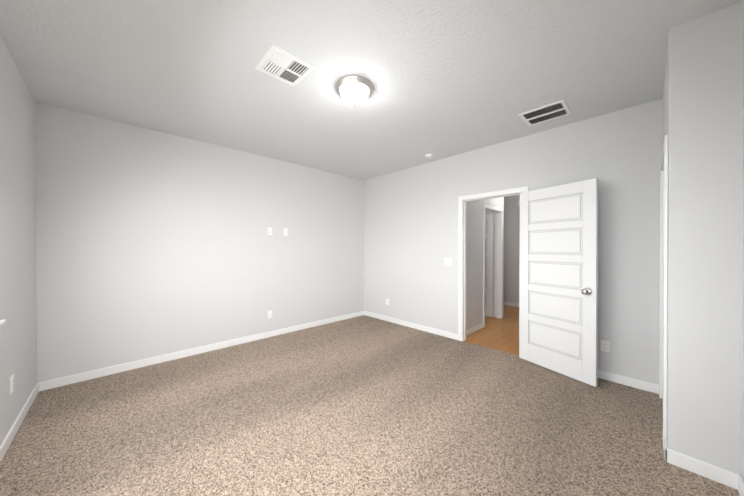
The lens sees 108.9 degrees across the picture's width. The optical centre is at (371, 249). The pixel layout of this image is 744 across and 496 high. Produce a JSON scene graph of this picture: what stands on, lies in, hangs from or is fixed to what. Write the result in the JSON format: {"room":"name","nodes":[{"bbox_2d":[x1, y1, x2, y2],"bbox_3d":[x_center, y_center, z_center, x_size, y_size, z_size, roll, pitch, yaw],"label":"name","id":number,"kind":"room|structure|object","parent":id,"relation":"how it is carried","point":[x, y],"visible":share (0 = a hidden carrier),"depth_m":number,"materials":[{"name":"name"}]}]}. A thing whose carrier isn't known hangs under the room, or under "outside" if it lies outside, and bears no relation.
{"room":"empty bedroom","nodes":[
{"label":"empty bedroom","id":0,"kind":"room"},
{"bbox_2d":[0,37,36,445],"bbox_3d":[-1.653,-0.015,0.852,0.120,2.740,4.495,0,0,-44],"label":"wall","id":1,"kind":"structure","parent":0,"point":[18,327],"depth_m":2.01,"materials":[{"name":"white paint"}]},
{"bbox_2d":[10,374,13,393],"bbox_3d":[-2.573,0.966,1.903,0.009,0.115,0.070,0,0,-44],"label":"electrical outlet","id":2,"kind":"object","parent":1,"relation":"attached to","point":[11,383],"visible":1,"depth_m":1.89,"materials":[{"name":"white plastic"}]},
{"bbox_2d":[0,382,39,462],"bbox_3d":[-1.646,1.312,0.947,0.013,0.085,4.375,0,0,-44],"label":"baseboard","id":3,"kind":"structure","parent":1,"relation":"attached to","point":[16,425],"depth_m":1.98,"materials":[{"name":"white wood"}]},
{"bbox_2d":[36,102,363,382],"bbox_3d":[-1.707,-0.028,4.005,4.420,2.740,0.120,0,0,-44],"label":"wall","id":4,"kind":"structure","parent":0,"point":[150,243],"depth_m":3.22,"materials":[{"name":"white paint"}]},
{"bbox_2d":[40,311,363,390],"bbox_3d":[-1.650,1.300,3.973,4.150,0.085,0.013,0,0,-44],"label":"baseboard","id":5,"kind":"structure","parent":4,"relation":"attached to","point":[49,384],"depth_m":3.23,"materials":[{"name":"white wood"}]},
{"bbox_2d":[267,227,271,234],"bbox_3d":[-1.559,-0.274,4.058,0.070,0.115,0.009,0,0,-44],"label":"electrical outlet","id":6,"kind":"object","parent":4,"relation":"attached to","point":[269,230],"visible":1,"depth_m":4.05,"materials":[{"name":"white plastic"}]},
{"bbox_2d":[268,310,271,318],"bbox_3d":[-1.559,0.997,4.063,0.070,0.115,0.009,0,0,-44],"label":"electrical outlet","id":7,"kind":"object","parent":4,"relation":"attached to","point":[269,314],"visible":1,"depth_m":4.06,"materials":[{"name":"white plastic"}]},
{"bbox_2d":[283,228,287,235],"bbox_3d":[-1.372,-0.275,4.233,0.070,0.115,0.017,0,0,-44],"label":"outlet","id":8,"kind":"object","parent":4,"relation":"attached to","point":[285,231],"visible":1,"depth_m":4.23,"materials":[{"name":"white plastic"}]},
{"bbox_2d":[0,315,739,495],"bbox_3d":[0.096,1.400,2.069,4.320,0.100,5.420,0,0,-44],"label":"floor carpet","id":9,"kind":"object","parent":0,"point":[363,405],"visible":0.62,"depth_m":2.00,"materials":[{"name":"beige carpet"}]},
{"bbox_2d":[0,0,741,179],"bbox_3d":[1.230,-1.444,3.151,7.470,0.100,5.420,0,0,-44],"label":"ceiling","id":10,"kind":"structure","parent":0,"point":[448,78],"depth_m":2.02,"materials":[{"name":"white paint"}]},
{"bbox_2d":[255,44,314,86],"bbox_3d":[-0.664,-1.384,2.033,0.330,0.012,0.330,0,0,-44],"label":"ceiling vent","id":11,"kind":"object","parent":10,"relation":"in","point":[279,63],"visible":1,"depth_m":2.01,"materials":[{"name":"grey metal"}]},
{"bbox_2d":[335,75,373,105],"bbox_3d":[-0.150,-1.315,2.292,0.338,0.152,0.338,0,0,-44],"label":"flush-mount ceiling light","id":12,"kind":"object","parent":10,"relation":"attached to","point":[354,90],"visible":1,"depth_m":2.21,"materials":[{"name":"white glass"}]},
{"bbox_2d":[425,153,432,157],"bbox_3d":[0.848,-1.377,3.943,0.124,0.042,0.124,0,0,-44],"label":"smoke detector","id":13,"kind":"object","parent":10,"relation":"attached to","point":[429,155],"visible":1,"depth_m":3.91,"materials":[{"name":"white plastic"}]},
{"bbox_2d":[518,100,571,125],"bbox_3d":[1.779,-1.386,2.737,0.365,0.013,0.390,0,0,-44],"label":"ceiling vent","id":14,"kind":"object","parent":10,"relation":"in","point":[552,111],"visible":1,"depth_m":2.72,"materials":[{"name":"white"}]},
{"bbox_2d":[467,197,503,328],"bbox_3d":[1.925,-0.030,4.661,1.720,2.740,0.120,0,0,-44],"label":"wall","id":15,"kind":"structure","parent":0,"point":[475,263],"depth_m":4.38,"materials":[{"name":"white paint"}]},
{"bbox_2d":[467,323,482,334],"bbox_3d":[1.630,1.299,4.290,0.739,0.085,0.013,0,0,-44],"label":"baseboard","id":16,"kind":"structure","parent":15,"relation":"attached to","point":[474,328],"depth_m":4.31,"materials":[{"name":"white wood"}]},
{"bbox_2d":[483,204,502,326],"bbox_3d":[2.174,0.281,4.902,0.880,2.115,0.152,0,0,-44],"label":"door frame","id":17,"kind":"structure","parent":15,"relation":"attached to","point":[498,262],"depth_m":5.13,"materials":[{"name":"white wood"}]},
{"bbox_2d":[485,211,493,316],"bbox_3d":[1.929,-0.035,5.810,0.120,2.740,1.530,0,0,-44],"label":"wall","id":18,"kind":"structure","parent":0,"point":[487,212],"depth_m":5.24,"materials":[{"name":"white paint"}]},
{"bbox_2d":[485,213,493,316],"bbox_3d":[2.068,0.313,5.420,0.762,2.023,0.189,0,0,38],"label":"room door","id":19,"kind":"structure","parent":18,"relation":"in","point":[489,264],"depth_m":5.22,"materials":[{"name":"white wood"}]},
{"bbox_2d":[465,305,518,355],"bbox_3d":[2.924,1.392,4.518,3.150,0.096,5.020,0,0,-44],"label":"floor","id":20,"kind":"structure","parent":0,"point":[499,334],"depth_m":4.24,"materials":[{"name":"brown wood"}]},
{"bbox_2d":[504,195,519,302],"bbox_3d":[3.275,-0.037,6.330,0.120,2.740,2.890,0,0,-44],"label":"wall","id":21,"kind":"structure","parent":0,"point":[511,243],"depth_m":6.24,"materials":[{"name":"white paint"}]},
{"bbox_2d":[504,301,518,306],"bbox_3d":[3.213,1.291,6.304,0.013,0.085,2.610,0,0,-44],"label":"baseboard","id":22,"kind":"structure","parent":21,"relation":"attached to","point":[505,303],"depth_m":6.23,"materials":[{"name":"white wood"}]},
{"bbox_2d":[364,99,662,384],"bbox_3d":[1.722,-0.026,3.547,0.120,2.740,5.300,0,0,-44],"label":"wall","id":23,"kind":"structure","parent":0,"point":[410,228],"depth_m":3.06,"materials":[{"name":"white paint"}]},
{"bbox_2d":[364,311,457,339],"bbox_3d":[0.564,1.297,4.656,0.013,0.085,2.045,0,0,-44],"label":"baseboard","id":24,"kind":"structure","parent":23,"relation":"attached to","point":[416,326],"depth_m":4.47,"materials":[{"name":"white wood"}]},
{"bbox_2d":[444,257,451,264],"bbox_3d":[1.153,0.184,4.042,0.014,0.115,0.116,0,0,-44],"label":"light switch","id":25,"kind":"object","parent":23,"relation":"attached to","point":[447,261],"visible":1,"depth_m":4.05,"materials":[{"name":"white plastic"}]},
{"bbox_2d":[458,186,528,340],"bbox_3d":[1.642,0.286,3.631,0.152,2.115,0.920,0,0,-44],"label":"door frame","id":26,"kind":"structure","parent":23,"relation":"attached to","point":[462,267],"depth_m":3.88,"materials":[{"name":"white wood"}]},
{"bbox_2d":[519,178,598,386],"bbox_3d":[2.002,0.323,2.924,0.189,2.023,0.803,0,0,-27],"label":"bedroom door","id":27,"kind":"structure","parent":23,"relation":"in","point":[558,292],"depth_m":2.85,"materials":[{"name":"white wood"}]},
{"bbox_2d":[601,340,609,352],"bbox_3d":[2.408,1.002,2.747,0.009,0.115,0.070,0,0,-44],"label":"electrical outlet","id":28,"kind":"object","parent":23,"relation":"attached to","point":[605,346],"visible":1,"depth_m":2.74,"materials":[{"name":"white plastic"}]},
{"bbox_2d":[598,370,658,393],"bbox_3d":[2.296,1.304,2.860,0.013,0.085,1.105,0,0,-44],"label":"baseboard","id":29,"kind":"structure","parent":23,"relation":"attached to","point":[616,378],"depth_m":2.61,"materials":[{"name":"white wood"}]},
{"bbox_2d":[662,49,667,266],"bbox_3d":[2.367,-0.020,2.072,1.000,2.740,0.120,0,0,-44],"label":"wall","id":30,"kind":"structure","parent":0,"point":[665,114],"depth_m":2.03,"materials":[{"name":"white paint"}]},
{"bbox_2d":[659,135,667,448],"bbox_3d":[2.360,0.292,2.066,0.950,2.115,0.152,0,0,-44],"label":"trim","id":31,"kind":"structure","parent":30,"relation":"attached to","point":[663,279],"depth_m":1.79,"materials":[{"name":"white wood"}]},
{"bbox_2d":[667,0,743,474],"bbox_3d":[2.339,-0.017,1.294,0.120,2.740,1.200,0,0,-44],"label":"wall","id":32,"kind":"structure","parent":0,"point":[705,191],"depth_m":1.58,"materials":[{"name":"white paint"}]},
{"bbox_2d":[741,7,743,481],"bbox_3d":[1.010,-0.014,0.381,3.060,2.740,0.120,0,0,-44],"label":"wall","id":33,"kind":"structure","parent":0,"point":[742,426],"depth_m":1.47,"materials":[{"name":"white paint"}]},
{"bbox_2d":[732,472,743,495],"bbox_3d":[0.975,1.314,0.445,3.030,0.085,0.013,0,0,-44],"label":"baseboard","id":34,"kind":"structure","parent":33,"relation":"attached to","point":[737,482],"depth_m":1.48,"materials":[{"name":"white wood"}]}
]}

